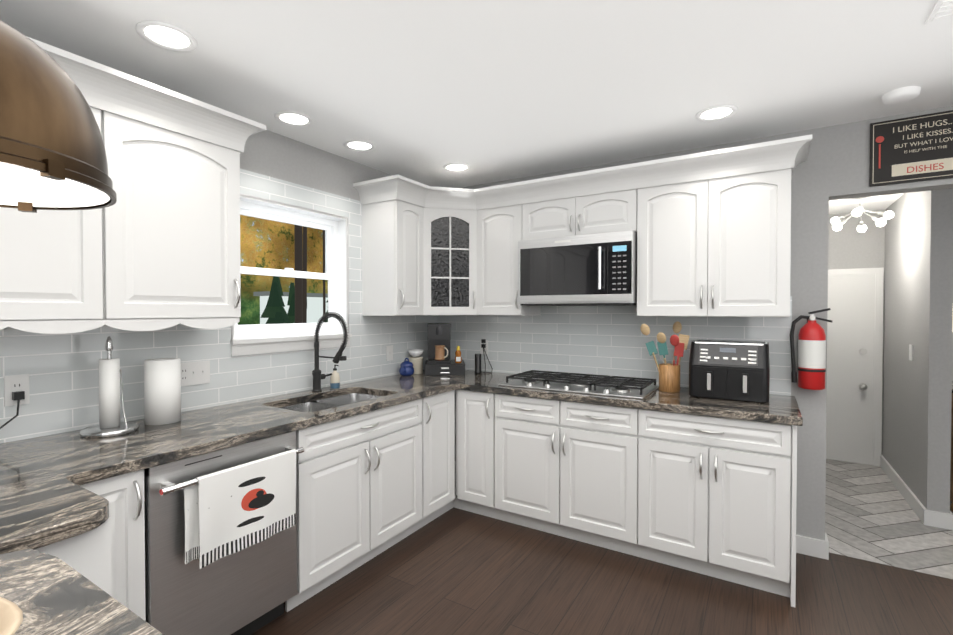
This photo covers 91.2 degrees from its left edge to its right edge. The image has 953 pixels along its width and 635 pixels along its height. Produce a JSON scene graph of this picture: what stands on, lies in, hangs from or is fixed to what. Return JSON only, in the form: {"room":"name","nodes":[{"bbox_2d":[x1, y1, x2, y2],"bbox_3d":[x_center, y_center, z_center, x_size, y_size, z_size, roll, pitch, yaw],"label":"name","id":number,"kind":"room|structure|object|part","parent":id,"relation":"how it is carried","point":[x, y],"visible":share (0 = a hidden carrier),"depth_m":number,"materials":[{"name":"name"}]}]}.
{"room":"kitchen","nodes":[
{"label":"kitchen","id":0,"kind":"room"},
{"bbox_2d":[17,130,391,440],"bbox_3d":[-1.844,0.160,1.804,0.140,2.455,5.720,1,1,32],"label":"wall","id":1,"kind":"structure","parent":0,"point":[272,154],"depth_m":2.89,"materials":[{"name":"grey paint"}]},
{"bbox_2d":[0,93,111,324],"bbox_3d":[-1.681,-0.393,1.611,0.327,0.806,0.538,1,1,32],"label":"upper cabinet","id":2,"kind":"object","parent":1,"relation":"attached to","point":[56,265],"depth_m":1.65,"materials":[{"name":"white paint"}]},
{"bbox_2d":[108,101,243,324],"bbox_3d":[-1.398,-0.399,2.070,0.327,0.806,0.539,1,1,32],"label":"upper cabinet","id":3,"kind":"object","parent":1,"relation":"attached to","point":[156,246],"depth_m":1.96,"materials":[{"name":"white paint"}]},
{"bbox_2d":[230,193,351,355],"bbox_3d":[-1.149,-0.240,2.890,0.165,0.884,0.844,1,1,32],"label":"window","id":4,"kind":"structure","parent":1,"relation":"in","point":[251,339],"depth_m":2.96,"materials":[{"name":"white paint"}]},
{"bbox_2d":[361,193,423,315],"bbox_3d":[-0.598,-0.418,3.365,0.327,0.806,0.300,1,1,32],"label":"upper cabinet","id":5,"kind":"object","parent":1,"relation":"attached to","point":[392,225],"depth_m":3.25,"materials":[{"name":"white paint"}]},
{"bbox_2d":[0,169,791,442],"bbox_3d":[-0.271,-0.164,1.753,2.576,1.275,3.896,1,1,32],"label":"backsplash","id":6,"kind":"structure","parent":0,"point":[62,370],"depth_m":2.87,"materials":[{"name":"grey tile"}]},
{"bbox_2d":[0,374,29,428],"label":"outlet","id":7,"kind":"object","parent":6,"relation":"attached to","point":[16,389],"depth_m":1.78,"materials":[{"name":"white paint"}]},
{"bbox_3d":[-1.704,0.379,1.603,0.288,0.187,0.288,1,1,32],"label":"outlet plug cord","id":8,"kind":"part","parent":7,"relation":"part of","materials":[{"name":"black plastic"}]},
{"bbox_2d":[181,360,209,385],"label":"outlet","id":9,"kind":"object","parent":6,"relation":"attached to","point":[192,373],"depth_m":2.35,"materials":[{"name":"white paint"}]},
{"bbox_2d":[386,345,392,360],"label":"outlet","id":10,"kind":"object","parent":6,"relation":"attached to","point":[389,349],"depth_m":3.56,"materials":[{"name":"white paint"}]},
{"bbox_2d":[0,0,952,187],"bbox_3d":[0.430,-1.071,0.310,5.520,0.050,5.600,1,1,32],"label":"ceiling","id":11,"kind":"structure","parent":0,"point":[426,91],"depth_m":2.00,"materials":[{"name":"white paint"}]},
{"bbox_2d":[0,20,116,212],"bbox_3d":[-0.877,-0.635,0.770,0.440,0.831,0.443,1,1,32],"label":"pendant lamp","id":12,"kind":"object","parent":11,"relation":"hanging from","point":[52,153],"visible":1,"depth_m":0.76,"materials":[{"name":"brown metal"}]},
{"bbox_2d":[136,21,197,51],"bbox_3d":[-1.139,-1.049,1.719,0.198,0.033,0.194,1,1,32],"label":"recessed light","id":13,"kind":"object","parent":11,"relation":"in","point":[165,36],"depth_m":1.77,"materials":[{"name":"white"}]},
{"bbox_2d":[274,111,312,126],"bbox_3d":[-0.958,-1.059,2.453,0.199,0.033,0.196,1,1,32],"label":"recessed light","id":14,"kind":"object","parent":11,"relation":"in","point":[291,118],"depth_m":2.52,"materials":[{"name":"white"}]},
{"bbox_2d":[343,140,374,151],"bbox_3d":[-0.714,-1.065,2.850,0.197,0.033,0.198,1,1,32],"label":"recessed light","id":15,"kind":"object","parent":11,"relation":"in","point":[355,145],"depth_m":2.93,"materials":[{"name":"white"}]},
{"bbox_2d":[443,163,469,171],"bbox_3d":[-0.138,-1.071,3.282,0.191,0.033,0.204,1,1,32],"label":"recessed light","id":16,"kind":"object","parent":11,"relation":"in","point":[453,167],"depth_m":3.38,"materials":[{"name":"white"}]},
{"bbox_2d":[696,105,737,121],"bbox_3d":[1.225,-1.058,2.383,0.188,0.033,0.203,1,1,32],"label":"recessed light","id":17,"kind":"object","parent":11,"relation":"in","point":[719,112],"depth_m":2.45,"materials":[{"name":"white"}]},
{"bbox_2d":[882,86,920,103],"bbox_3d":[1.986,-1.055,2.186,0.144,0.033,0.207,1,1,32],"label":"smoke detector","id":18,"kind":"object","parent":11,"relation":"in","point":[904,94],"depth_m":2.20,"materials":[{"name":"white"}]},
{"bbox_2d":[925,0,952,24],"bbox_3d":[1.569,-1.046,1.562,0.073,0.033,0.157,1,1,32],"label":"air vent","id":19,"kind":"object","parent":11,"relation":"in","point":[942,10],"depth_m":1.61,"materials":[{"name":"white"}]},
{"bbox_2d":[250,507,952,634],"bbox_3d":[0.452,1.433,0.382,5.520,0.050,5.685,1,1,32],"label":"floor","id":20,"kind":"structure","parent":0,"point":[454,571],"depth_m":2.31,"materials":[{"name":"brown wood"}]},
{"bbox_2d":[0,549,163,634],"bbox_3d":[0.165,0.889,-0.709,2.870,1.070,1.540,1,1,32],"label":"countertop","id":21,"kind":"structure","parent":20,"relation":"on","point":[46,594],"depth_m":0.55,"materials":[{"name":"stone"}]},
{"bbox_2d":[0,597,22,634],"bbox_3d":[-0.617,0.319,0.424,0.314,0.036,0.251,1,1,32],"label":"bowl","id":22,"kind":"object","parent":21,"relation":"on","point":[11,616],"visible":1,"depth_m":0.47,"materials":[{"name":"beige ceramic"}]},
{"bbox_2d":[0,370,526,620],"bbox_3d":[-0.922,0.925,2.172,1.050,0.915,3.898,1,1,32],"label":"base cabinet","id":23,"kind":"object","parent":20,"relation":"on","point":[377,465],"depth_m":2.29,"materials":[{"name":"white paint"}]},
{"bbox_2d":[80,336,138,437],"bbox_3d":[-1.502,0.273,1.911,0.190,0.394,0.190,1,1,32],"label":"paper towel holder","id":24,"kind":"object","parent":23,"relation":"on","point":[110,386],"visible":1,"depth_m":1.89,"materials":[{"name":"white paper"}]},
{"bbox_2d":[144,358,180,424],"bbox_3d":[-1.407,0.328,2.094,0.136,0.280,0.136,1,1,32],"label":"canister","id":25,"kind":"object","parent":23,"relation":"on","point":[162,391],"visible":1,"depth_m":2.04,"materials":[{"name":"white ceramic"}]},
{"bbox_2d":[144,430,303,634],"bbox_3d":[-1.193,0.951,2.012,0.662,0.868,0.596,1,1,32],"label":"dishwasher","id":26,"kind":"object","parent":23,"relation":"in","point":[221,542],"visible":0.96,"depth_m":1.81,"materials":[{"name":"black metal"}]},
{"bbox_3d":[-0.949,0.595,1.856,0.072,0.026,0.577,1,1,32],"label":"handle","id":27,"kind":"part","parent":26,"relation":"part of","materials":[{"name":"silver metal"}]},
{"bbox_2d":[184,449,295,568],"bbox_3d":[-0.920,0.747,1.864,0.046,0.330,0.450,1,1,32],"label":"towel","id":28,"kind":"object","parent":26,"relation":"hanging from","point":[231,510],"depth_m":1.82,"materials":[{"name":"white fabric"}]},
{"bbox_2d":[312,312,348,391],"bbox_3d":[-0.876,0.211,2.851,0.297,0.492,0.110,1,1,32],"label":"spring faucet","id":29,"kind":"object","parent":23,"relation":"on","point":[318,376],"visible":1,"depth_m":2.87,"materials":[{"name":"black metal"}]},
{"bbox_2d":[330,364,339,388],"bbox_3d":[-0.908,0.378,2.998,0.060,0.154,0.058,1,1,32],"label":"soap dispenser bottle","id":30,"kind":"object","parent":23,"relation":"on","point":[335,380],"visible":1,"depth_m":2.98,"materials":[{"name":"beige plastic"}]},
{"bbox_2d":[399,358,413,375],"bbox_3d":[-0.540,0.378,3.585,0.116,0.137,0.127,1,1,32],"label":"jar","id":31,"kind":"object","parent":23,"relation":"on","point":[406,368],"visible":1,"depth_m":3.55,"materials":[{"name":"blue ceramic"}]},
{"bbox_2d":[408,349,423,373],"bbox_3d":[-0.482,0.352,3.716,0.128,0.185,0.127,1,1,32],"label":"utensil crock","id":32,"kind":"object","parent":23,"relation":"on","point":[416,359],"visible":0.88,"depth_m":3.67,"materials":[{"name":"beige ceramic"}]},
{"bbox_2d":[425,323,464,375],"bbox_3d":[-0.254,0.246,3.751,0.310,0.396,0.333,0,1,-4],"label":"coffee maker","id":33,"kind":"object","parent":23,"relation":"on","point":[439,361],"visible":1,"depth_m":3.63,"materials":[{"name":"black plastic"}]},
{"bbox_2d":[435,345,447,359],"bbox_3d":[-0.275,0.277,3.672,0.112,0.112,0.080,1,1,32],"label":"mug","id":34,"kind":"object","parent":33,"relation":"on","point":[439,349],"depth_m":3.65,"materials":[{"name":"orange ceramic"}]},
{"bbox_2d":[455,346,461,362],"bbox_3d":[-0.144,0.291,3.682,0.058,0.135,0.061,1,1,32],"label":"bottle","id":35,"kind":"object","parent":33,"relation":"on","point":[458,359],"depth_m":3.67,"materials":[{"name":"orange"}]},
{"bbox_2d":[474,339,492,373],"bbox_3d":[0.058,0.312,3.751,0.113,0.265,0.148,1,1,32],"label":"milk frother","id":36,"kind":"object","parent":23,"relation":"on","point":[478,363],"visible":0.96,"depth_m":3.71,"materials":[{"name":"black plastic"}]},
{"bbox_2d":[508,386,802,606],"bbox_3d":[0.863,0.914,2.963,1.936,0.914,0.676,1,1,32],"label":"base cabinet","id":37,"kind":"object","parent":20,"relation":"on","point":[683,479],"depth_m":2.54,"materials":[{"name":"white paint"}]},
{"bbox_2d":[498,370,658,398],"bbox_3d":[0.673,0.428,3.085,0.930,0.052,0.510,1,1,32],"label":"gas cooktop","id":38,"kind":"object","parent":37,"relation":"in","point":[625,387],"visible":1,"depth_m":3.00,"materials":[{"name":"silver metal"}]},
{"bbox_2d":[640,321,688,392],"bbox_3d":[1.164,0.241,2.877,0.263,0.431,0.283,1,1,32],"label":"utensil crock","id":39,"kind":"object","parent":37,"relation":"on","point":[669,377],"visible":1,"depth_m":2.85,"materials":[{"name":"brown wood"}]},
{"bbox_2d":[689,340,769,401],"bbox_3d":[1.467,0.301,2.712,0.400,0.317,0.356,1,1,32],"label":"air fryer","id":40,"kind":"object","parent":37,"relation":"on","point":[730,369],"visible":1,"depth_m":2.59,"materials":[{"name":"black plastic"}]},
{"bbox_2d":[455,106,952,539],"bbox_3d":[1.984,0.147,2.729,5.400,2.455,0.120,1,1,32],"label":"wall","id":41,"kind":"structure","parent":0,"point":[835,165],"depth_m":2.68,"materials":[{"name":"grey paint"}]},
{"bbox_2d":[420,185,479,314],"bbox_3d":[-0.192,-0.478,3.443,0.288,0.916,0.287,1,1,32],"label":"upper cabinet","id":42,"kind":"object","parent":41,"relation":"attached to","point":[449,213],"depth_m":3.44,"materials":[{"name":"white paint"}]},
{"bbox_2d":[480,340,487,353],"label":"outlet","id":43,"kind":"object","parent":41,"relation":"attached to","point":[481,349],"depth_m":3.83,"materials":[{"name":"white paint"}]},
{"bbox_2d":[476,197,540,315],"bbox_3d":[0.243,-0.420,3.532,0.385,0.806,0.327,1,1,32],"label":"upper cabinet","id":44,"kind":"object","parent":41,"relation":"attached to","point":[499,224],"depth_m":3.39,"materials":[{"name":"white paint"}]},
{"bbox_2d":[524,193,575,239],"bbox_3d":[0.573,-0.679,3.324,0.392,0.281,0.327,1,1,32],"label":"upper cabinet","id":45,"kind":"object","parent":41,"relation":"attached to","point":[554,215],"depth_m":3.18,"materials":[{"name":"white paint"}]},
{"bbox_2d":[576,181,639,234],"bbox_3d":[0.907,-0.677,3.118,0.393,0.281,0.327,1,1,32],"label":"upper cabinet","id":46,"kind":"object","parent":41,"relation":"attached to","point":[613,208],"depth_m":2.97,"materials":[{"name":"white paint"}]},
{"bbox_2d":[518,231,636,305],"bbox_3d":[0.708,-0.307,3.174,0.771,0.450,0.447,1,1,32],"label":"over-the-range microwave","id":47,"kind":"object","parent":46,"relation":"attached to","point":[599,269],"visible":1,"depth_m":3.00,"materials":[{"name":"silver metal"}]},
{"bbox_3d":[0.768,-0.306,2.900,0.021,0.263,0.044,1,1,32],"label":"microwave handle","id":48,"kind":"part","parent":47,"relation":"part of","materials":[{"name":"silver metal"}]},
{"bbox_2d":[637,173,711,316],"bbox_3d":[1.242,-0.411,2.915,0.395,0.806,0.327,1,1,32],"label":"upper cabinet","id":49,"kind":"object","parent":41,"relation":"attached to","point":[674,239],"depth_m":2.76,"materials":[{"name":"white paint"}]},
{"bbox_2d":[712,161,795,316],"bbox_3d":[1.578,-0.408,2.707,0.395,0.806,0.327,1,1,32],"label":"upper cabinet","id":50,"kind":"object","parent":41,"relation":"attached to","point":[751,205],"depth_m":2.56,"materials":[{"name":"white paint"}]},
{"bbox_2d":[790,308,832,389],"bbox_3d":[1.887,0.174,2.638,0.197,0.454,0.135,1,1,32],"label":"fire extinguisher","id":51,"kind":"object","parent":41,"relation":"attached to","point":[811,354],"visible":1,"depth_m":2.59,"materials":[{"name":"red paint"}]},
{"bbox_2d":[869,110,952,186],"bbox_3d":[2.326,-0.881,2.422,0.440,0.340,0.015,1,1,32],"label":"sign","id":52,"kind":"object","parent":41,"relation":"attached to","point":[912,149],"visible":1,"depth_m":2.44,"materials":[{"name":"black"}]},
{"bbox_2d":[828,210,883,269],"bbox_3d":[3.464,0.185,4.460,0.600,2.330,0.120,1,1,32],"label":"wall","id":53,"kind":"structure","parent":0,"point":[848,248],"depth_m":4.34,"materials":[{"name":"grey paint"}]},
{"bbox_2d":[826,267,883,465],"bbox_3d":[3.402,0.449,4.368,0.615,1.805,0.104,1,1,32],"label":"door","id":54,"kind":"structure","parent":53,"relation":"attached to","point":[854,374],"depth_m":4.34,"materials":[{"name":"white paint"}]},
{"bbox_3d":[3.544,0.474,4.270,0.060,0.378,0.086,1,1,32],"label":"hall door trim knob","id":55,"kind":"part","parent":54,"relation":"part of","materials":[{"name":"silver metal"}]},
{"bbox_2d":[829,193,903,213],"bbox_3d":[2.902,-0.993,3.557,0.876,0.050,2.279,1,1,32],"label":"ceiling","id":56,"kind":"structure","parent":0,"point":[872,203],"depth_m":3.99,"materials":[{"name":"white paint"}]},
{"bbox_2d":[831,197,893,231],"bbox_3d":[3.044,-0.831,3.672,0.395,0.275,0.402,1,1,32],"label":"light","id":57,"kind":"object","parent":56,"relation":"attached to","point":[856,212],"visible":0.94,"depth_m":3.68,"materials":[{"name":"silver metal"}]},
{"bbox_2d":[825,459,952,579],"bbox_3d":[3.711,1.395,3.070,2.800,0.050,2.315,1,1,32],"label":"floor","id":58,"kind":"structure","parent":0,"point":[925,558],"depth_m":3.06,"materials":[{"name":"tile"}]},
{"bbox_2d":[881,188,952,512],"bbox_3d":[3.417,0.196,3.678,0.110,2.330,1.500,1,1,32],"label":"wall","id":59,"kind":"structure","parent":0,"point":[908,246],"depth_m":3.25,"materials":[{"name":"grey paint"}]},
{"bbox_2d":[796,455,952,559],"bbox_3d":[3.260,1.304,4.170,0.910,0.100,3.916,1,1,32],"label":"baseboard","id":60,"kind":"structure","parent":59,"relation":"attached to","point":[814,547],"depth_m":3.05,"materials":[{"name":"white paint"}]},
{"bbox_2d":[952,333,952,380],"bbox_3d":[5.451,0.112,5.171,1.780,2.455,0.120,1,1,32],"label":"wall","id":61,"kind":"structure","parent":0,"point":[952,356],"depth_m":5.19,"materials":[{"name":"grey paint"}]},
{"bbox_3d":[4.711,1.384,3.854,1.924,0.050,3.130,1,1,32],"label":"floor","id":62,"kind":"structure","parent":0,"visible":0},
{"bbox_2d":[950,381,952,511],"bbox_3d":[3.897,0.929,3.116,1.200,0.880,0.530,1,1,32],"label":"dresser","id":63,"kind":"object","parent":62,"relation":"on","point":[951,487],"visible":0.1,"depth_m":3.25,"materials":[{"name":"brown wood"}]},
{"label":"outside","id":64,"kind":"structure","parent":0,"visible":0},
{"bbox_2d":[238,215,327,324],"bbox_3d":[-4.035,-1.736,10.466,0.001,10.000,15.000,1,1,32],"label":"trees","id":65,"kind":"object","parent":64,"point":[268,244],"depth_m":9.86,"materials":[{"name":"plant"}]},
{"bbox_2d":[253,225,327,323],"bbox_3d":[-3.001,-1.716,9.085,2.110,8.001,3.659,1,1,32],"label":"trees","id":66,"kind":"object","parent":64,"point":[297,303],"depth_m":8.00,"materials":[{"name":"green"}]}
]}

